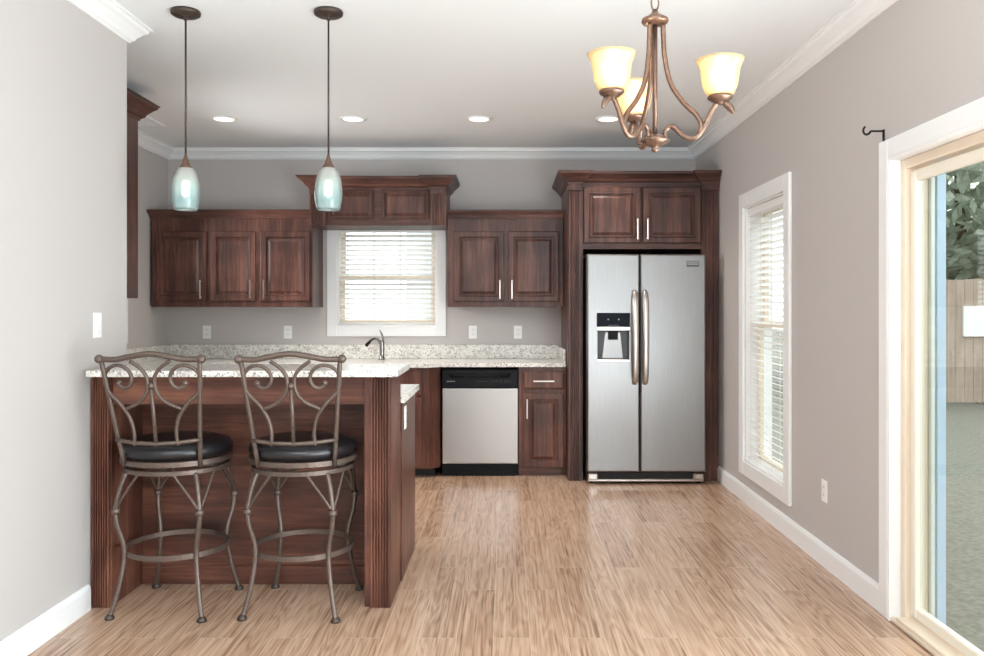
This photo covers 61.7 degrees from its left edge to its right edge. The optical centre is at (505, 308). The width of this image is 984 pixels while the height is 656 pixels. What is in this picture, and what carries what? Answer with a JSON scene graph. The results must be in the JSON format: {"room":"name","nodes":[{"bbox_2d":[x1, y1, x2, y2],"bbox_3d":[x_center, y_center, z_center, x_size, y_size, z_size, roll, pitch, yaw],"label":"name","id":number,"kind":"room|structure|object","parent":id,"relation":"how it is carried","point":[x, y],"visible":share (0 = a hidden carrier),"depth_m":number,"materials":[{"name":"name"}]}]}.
{"room":"kitchen","nodes":[
{"label":"kitchen","id":0,"kind":"room"},
{"bbox_2d":[0,0,126,640],"bbox_3d":[-2.536,-0.029,0.545,1.308,2.763,7.090,0,0,0],"label":"wall","id":1,"kind":"structure","parent":0,"point":[63,73],"depth_m":3.44,"materials":[{"name":"beige paint"}]},
{"bbox_2d":[0,584,90,655],"bbox_3d":[-1.874,1.294,0.352,0.016,0.115,6.705,0,0,0],"label":"baseboard","id":2,"kind":"structure","parent":1,"relation":"attached to","point":[37,632],"depth_m":3.35,"materials":[{"name":"white paint"}]},
{"bbox_2d":[93,312,101,337],"bbox_3d":[-1.877,0.074,3.790,0.009,0.116,0.072,0,0,0],"label":"light switch","id":3,"kind":"object","parent":1,"relation":"attached to","point":[97,316],"visible":1,"depth_m":3.78,"materials":[{"name":"white plastic"}]},
{"bbox_2d":[67,0,897,159],"bbox_3d":[-0.655,-1.367,2.146,4.670,0.088,10.292,0,0,0],"label":"trim","id":4,"kind":"structure","parent":1,"relation":"attached to","point":[110,14],"depth_m":6.78,"materials":[{"name":"white paint"}]},
{"bbox_2d":[127,146,167,348],"bbox_3d":[-3.090,-0.029,5.771,0.200,2.763,3.362,0,0,0],"label":"wall","id":5,"kind":"structure","parent":0,"point":[147,324],"depth_m":6.87,"materials":[{"name":"beige paint"}]},
{"bbox_2d":[127,298,127,343],"bbox_3d":[-2.980,-0.398,5.920,0.020,1.340,1.120,0,0,0],"label":"window","id":6,"kind":"structure","parent":5,"relation":"in","point":[127,298],"depth_m":6.46,"materials":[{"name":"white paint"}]},
{"bbox_2d":[127,88,159,297],"bbox_3d":[-2.630,-0.698,4.815,0.719,1.260,1.190,0,0,0],"label":"upper cabinet","id":7,"kind":"object","parent":5,"relation":"attached to","point":[139,107],"visible":0.22,"depth_m":5.23,"materials":[{"name":"brown wood"}]},
{"bbox_2d":[168,160,695,358],"bbox_3d":[-0.655,-0.029,7.372,4.670,2.763,0.160,0,0,0],"label":"wall","id":8,"kind":"structure","parent":0,"point":[224,184],"depth_m":7.29,"materials":[{"name":"beige paint"}]},
{"bbox_2d":[203,326,210,338],"bbox_3d":[-2.646,0.204,7.288,0.072,0.116,0.008,0,0,0],"label":"wall outlet","id":9,"kind":"object","parent":8,"relation":"attached to","point":[206,329],"visible":1,"depth_m":7.29,"materials":[{"name":"white plastic"}]},
{"bbox_2d":[146,209,322,306],"bbox_3d":[-2.311,-0.422,7.064,1.386,0.811,0.455,0,0,0],"label":"upper cabinet","id":10,"kind":"object","parent":8,"relation":"attached to","point":[201,257],"visible":0.97,"depth_m":6.87,"materials":[{"name":"brown wood"}]},
{"bbox_2d":[284,326,291,338],"bbox_3d":[-1.929,0.204,7.288,0.072,0.116,0.008,0,0,0],"label":"wall outlet","id":11,"kind":"object","parent":8,"relation":"attached to","point":[287,329],"visible":1,"depth_m":7.29,"materials":[{"name":"white plastic"}]},
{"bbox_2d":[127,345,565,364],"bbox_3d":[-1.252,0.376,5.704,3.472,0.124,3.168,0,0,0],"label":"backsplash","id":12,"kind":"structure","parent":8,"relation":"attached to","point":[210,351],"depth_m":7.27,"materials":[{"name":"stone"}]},
{"bbox_2d":[295,175,459,229],"bbox_3d":[-1.060,-0.894,6.992,1.311,0.400,0.560,0,0,0],"label":"upper cabinet","id":13,"kind":"object","parent":8,"relation":"attached to","point":[420,202],"visible":0.73,"depth_m":6.84,"materials":[{"name":"brown wood"}]},
{"bbox_2d":[327,230,445,335],"bbox_3d":[-1.056,-0.283,7.361,1.052,1.050,0.173,0,0,0],"label":"window","id":14,"kind":"structure","parent":8,"relation":"in","point":[334,328],"depth_m":7.27,"materials":[{"name":"white paint"}]},
{"bbox_2d":[339,230,434,323],"bbox_3d":[-1.055,-0.297,7.327,0.846,0.868,0.060,0,0,0],"label":"window blind","id":15,"kind":"object","parent":14,"relation":"attached to","point":[426,250],"visible":0.95,"depth_m":7.33,"materials":[{"name":"white paint"}]},
{"bbox_2d":[469,326,476,338],"bbox_3d":[-0.292,0.204,7.288,0.072,0.116,0.008,0,0,0],"label":"wall outlet","id":16,"kind":"object","parent":8,"relation":"attached to","point":[472,329],"visible":1,"depth_m":7.29,"materials":[{"name":"white plastic"}]},
{"bbox_2d":[447,210,563,306],"bbox_3d":[-0.019,-0.425,7.083,1.006,0.816,0.415,0,0,0],"label":"upper cabinet","id":17,"kind":"object","parent":8,"relation":"attached to","point":[497,258],"visible":0.98,"depth_m":6.91,"materials":[{"name":"brown wood"}]},
{"bbox_2d":[514,326,521,338],"bbox_3d":[0.106,0.204,7.288,0.072,0.116,0.008,0,0,0],"label":"wall outlet","id":18,"kind":"object","parent":8,"relation":"attached to","point":[517,329],"visible":1,"depth_m":7.29,"materials":[{"name":"white plastic"}]},
{"bbox_2d":[28,464,933,655],"bbox_3d":[-0.660,1.412,2.126,5.060,0.120,10.652,0,0,0],"label":"floor","id":19,"kind":"structure","parent":0,"point":[520,565],"depth_m":3.83,"materials":[{"name":"brown wood"}]},
{"bbox_2d":[94,351,243,622],"bbox_3d":[-1.508,0.764,3.742,0.487,1.176,0.573,0,0,0],"label":"bar stool","id":20,"kind":"object","parent":19,"relation":"on","point":[164,451],"visible":1,"depth_m":3.58,"materials":[{"name":"metal"}]},
{"bbox_2d":[123,431,232,461],"bbox_3d":[-1.508,0.621,3.785,0.484,0.082,0.484,0,0,-1],"label":"seat cushion","id":21,"kind":"object","parent":20,"relation":"on","point":[188,448],"depth_m":3.60,"materials":[{"name":"black leather"}]},
{"bbox_2d":[92,375,400,607],"bbox_3d":[-1.200,0.827,3.905,1.356,1.050,0.366,0,0,0],"label":"breakfast bar","id":22,"kind":"object","parent":19,"relation":"on","point":[370,407],"visible":0.7,"depth_m":4.05,"materials":[{"name":"brown wood"}]},
{"bbox_2d":[86,364,408,376],"bbox_3d":[-1.169,0.287,3.870,1.378,0.028,0.460,0,0,0],"label":"countertop","id":23,"kind":"structure","parent":22,"relation":"on","point":[208,370],"depth_m":3.64,"materials":[{"name":"stone"}]},
{"bbox_2d":[234,351,363,623],"bbox_3d":[-0.927,0.764,3.737,0.504,1.176,0.588,0,0,0],"label":"bar stool","id":24,"kind":"object","parent":19,"relation":"on","point":[292,450],"visible":1,"depth_m":3.58,"materials":[{"name":"beige metal"}]},
{"bbox_2d":[248,431,356,461],"bbox_3d":[-0.928,0.621,3.780,0.484,0.082,0.484,0,0,-4],"label":"seat cushion","id":25,"kind":"object","parent":24,"relation":"on","point":[304,448],"depth_m":3.58,"materials":[{"name":"black leather"}]},
{"bbox_2d":[401,394,414,580],"bbox_3d":[-1.750,0.910,4.388,2.469,0.883,0.584,0,0,0],"label":"base cabinet","id":26,"kind":"object","parent":19,"relation":"on","point":[407,435],"visible":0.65,"depth_m":4.32,"materials":[{"name":"brown wood"}]},
{"bbox_2d":[127,345,565,402],"bbox_3d":[-1.252,0.391,5.692,3.472,0.154,3.192,0,0,0],"label":"countertop","id":27,"kind":"structure","parent":26,"relation":"on","point":[416,356],"depth_m":7.27,"materials":[{"name":"stone"}]},
{"bbox_2d":[365,330,384,359],"bbox_3d":[-1.124,0.309,7.042,0.055,0.258,0.244,0,0,34],"label":"sink faucet","id":28,"kind":"object","parent":27,"relation":"on","point":[381,342],"visible":1,"depth_m":7.10,"materials":[{"name":"grey metal"}]},
{"bbox_2d":[404,405,406,429],"bbox_3d":[-0.512,0.552,4.200,0.008,0.116,0.072,0,0,0],"label":"wall outlet","id":29,"kind":"object","parent":26,"relation":"attached to","point":[405,407],"visible":1,"depth_m":4.19,"materials":[{"name":"white plastic"}]},
{"bbox_2d":[401,367,444,474],"bbox_3d":[-1.016,0.910,6.915,0.968,0.883,0.739,0,0,0],"label":"base cabinet","id":30,"kind":"object","parent":19,"relation":"on","point":[428,399],"visible":0.09,"depth_m":6.60,"materials":[{"name":"brown wood"}]},
{"bbox_2d":[442,367,517,475],"bbox_3d":[-0.210,0.920,6.945,0.613,0.856,0.610,0,0,0],"label":"dishwasher","id":31,"kind":"object","parent":19,"relation":"on","point":[480,404],"visible":1,"depth_m":6.65,"materials":[{"name":"silver metal"}]},
{"bbox_2d":[443,367,516,369],"bbox_3d":[-0.209,0.907,6.975,0.605,0.830,0.550,0,0,0],"label":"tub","id":32,"kind":"object","parent":31,"relation":"in","point":[446,368],"depth_m":6.81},
{"bbox_2d":[517,367,565,474],"bbox_3d":[0.294,0.910,6.952,0.384,0.883,0.667,0,0,0],"label":"base cabinet","id":33,"kind":"object","parent":19,"relation":"on","point":[541,390],"visible":0.94,"depth_m":6.65,"materials":[{"name":"brown wood"}]},
{"bbox_2d":[552,170,721,480],"bbox_3d":[1.040,0.137,6.839,1.269,2.429,0.904,0,0,0],"label":"tall cabinet","id":34,"kind":"object","parent":19,"relation":"on","point":[606,212],"visible":0.97,"depth_m":6.49,"materials":[{"name":"brown wood"}]},
{"bbox_2d":[583,254,705,482],"bbox_3d":[1.079,0.465,6.754,0.914,1.774,0.992,0,0,0],"label":"refrigerator","id":35,"kind":"object","parent":19,"relation":"on","point":[644,315],"visible":0.99,"depth_m":6.33,"materials":[{"name":"silver metal"}]},
{"bbox_2d":[115,0,852,147],"bbox_3d":[-0.660,-1.471,2.126,5.060,0.120,10.652,0,0,0],"label":"ceiling","id":36,"kind":"structure","parent":0,"point":[415,70],"depth_m":4.78,"materials":[{"name":"white paint"}]},
{"bbox_2d":[138,116,164,126],"bbox_3d":[-2.770,-1.406,6.165,0.300,0.010,0.330,0,0,0],"label":"ceiling vent","id":37,"kind":"object","parent":36,"relation":"in","point":[147,121],"visible":0.44,"depth_m":6.23,"materials":[{"name":"white paint"}]},
{"bbox_2d":[170,6,200,210],"bbox_3d":[-1.516,-0.939,3.900,0.138,0.943,0.138,0,0,0],"label":"pendant light","id":38,"kind":"object","parent":36,"relation":"hanging from","point":[185,186],"visible":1,"depth_m":3.86,"materials":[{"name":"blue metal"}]},
{"bbox_2d":[211,116,236,122],"bbox_3d":[-2.091,-1.407,6.110,0.190,0.008,0.190,0,0,0],"label":"recessed light","id":39,"kind":"object","parent":36,"relation":"in","point":[226,119],"visible":1,"depth_m":6.11,"materials":[{"name":"white paint"}]},
{"bbox_2d":[314,6,342,210],"bbox_3d":[-0.840,-0.939,3.900,0.138,0.943,0.138,0,0,0],"label":"pendant light","id":40,"kind":"object","parent":36,"relation":"hanging from","point":[328,193],"visible":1,"depth_m":3.86,"materials":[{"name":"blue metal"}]},
{"bbox_2d":[323,154,334,167],"bbox_3d":[-0.840,-0.673,3.900,0.060,0.120,0.060,0,0,0],"label":"socket","id":41,"kind":"object","parent":40,"relation":"attached to","point":[328,163],"depth_m":3.88,"materials":[{"name":"brown metal"}]},
{"bbox_2d":[340,116,365,122],"bbox_3d":[-1.135,-1.407,6.110,0.190,0.008,0.190,0,0,0],"label":"recessed light","id":42,"kind":"object","parent":36,"relation":"in","point":[354,119],"visible":1,"depth_m":6.11,"materials":[{"name":"white paint"}]},
{"bbox_2d":[466,116,491,122],"bbox_3d":[-0.200,-1.407,6.110,0.190,0.008,0.190,0,0,0],"label":"recessed light","id":43,"kind":"object","parent":36,"relation":"in","point":[478,119],"visible":1,"depth_m":6.11,"materials":[{"name":"white paint"}]},
{"bbox_2d":[595,116,618,122],"bbox_3d":[0.756,-1.407,6.110,0.190,0.008,0.190,0,0,0],"label":"recessed light","id":44,"kind":"object","parent":36,"relation":"in","point":[606,119],"visible":0.94,"depth_m":6.12,"materials":[{"name":"white paint"}]},
{"bbox_2d":[587,0,744,151],"bbox_3d":[0.469,-0.943,2.533,0.470,0.934,0.456,0,0,0],"label":"chandelier","id":45,"kind":"object","parent":36,"relation":"hanging from","point":[630,97],"visible":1,"depth_m":2.43,"materials":[{"name":"brown metal"}]},
{"bbox_2d":[696,0,983,582],"bbox_3d":[1.775,-0.029,2.226,0.190,2.763,10.452,0,0,0],"label":"wall","id":46,"kind":"structure","parent":0,"point":[918,62],"depth_m":4.13,"materials":[{"name":"beige paint"}]},
{"bbox_2d":[739,172,791,506],"bbox_3d":[1.762,0.177,5.362,0.205,1.970,1.043,0,0,0],"label":"window","id":47,"kind":"structure","parent":46,"relation":"in","point":[782,184],"depth_m":5.74,"materials":[{"name":"white paint"}]},
{"bbox_2d":[748,195,782,479],"bbox_3d":[1.720,0.176,5.362,0.060,1.745,0.815,0,0,0],"label":"window blind","id":48,"kind":"object","parent":47,"relation":"attached to","point":[776,203],"visible":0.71,"depth_m":5.39,"materials":[{"name":"white paint"}]},
{"bbox_2d":[717,466,878,611],"bbox_3d":[1.672,1.294,5.088,0.016,0.115,2.825,0,0,0],"label":"baseboard","id":49,"kind":"structure","parent":46,"relation":"attached to","point":[859,582],"depth_m":4.53,"materials":[{"name":"white paint"}]},
{"bbox_2d":[821,479,826,502],"bbox_3d":[1.676,0.958,4.340,0.008,0.116,0.072,0,0,0],"label":"wall outlet","id":50,"kind":"object","parent":46,"relation":"attached to","point":[823,482],"visible":1,"depth_m":4.33,"materials":[{"name":"white plastic"}]},
{"bbox_2d":[862,126,884,141],"bbox_3d":[1.631,-0.778,3.660,0.098,0.068,0.016,0,0,0],"label":"curtain rod bracket","id":51,"kind":"object","parent":46,"relation":"attached to","point":[864,127],"visible":0.99,"depth_m":3.66,"materials":[{"name":"black metal"}]},
{"bbox_2d":[879,97,983,655],"bbox_3d":[1.764,0.306,2.717,0.212,2.091,1.905,0,0,0],"label":"door","id":52,"kind":"structure","parent":46,"relation":"in","point":[914,163],"depth_m":3.52,"materials":[{"name":"white paint"}]},
{"label":"outside","id":53,"kind":"structure","parent":0,"visible":0},
{"bbox_2d":[772,331,983,651],"bbox_3d":[7.500,1.607,20.000,75.000,0.190,80.000,0,0,0],"label":"ground","id":54,"kind":"structure","parent":53,"point":[964,420],"depth_m":6.41,"materials":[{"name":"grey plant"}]},
{"bbox_2d":[407,233,430,319],"bbox_3d":[1.400,-1.668,17.250,7.200,6.360,6.300,0,0,0],"label":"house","id":55,"kind":"structure","parent":54,"relation":"on","point":[408,238],"depth_m":14.50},
{"bbox_2d":[946,162,983,279],"bbox_3d":[10.150,-2.525,18.526,7.380,8.083,7.387,0,0,0],"label":"leafy tree","id":56,"kind":"object","parent":54,"relation":"on","point":[964,239],"visible":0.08,"depth_m":16.70,"materials":[{"name":"green plant"}]},
{"bbox_2d":[946,279,983,403],"bbox_3d":[9.547,0.517,13.075,9.095,1.990,0.150,0,0,0],"label":"wooden fence","id":57,"kind":"object","parent":54,"relation":"on","point":[964,354],"visible":0.23,"depth_m":13.00,"materials":[{"name":"beige wood"}]},
{"bbox_2d":[963,306,983,335],"bbox_3d":[7.650,0.192,12.975,0.900,0.480,0.040,0,0,0],"label":"board panel","id":58,"kind":"object","parent":57,"relation":"attached to","point":[973,316],"visible":1,"depth_m":12.96,"materials":[{"name":"white paint"}]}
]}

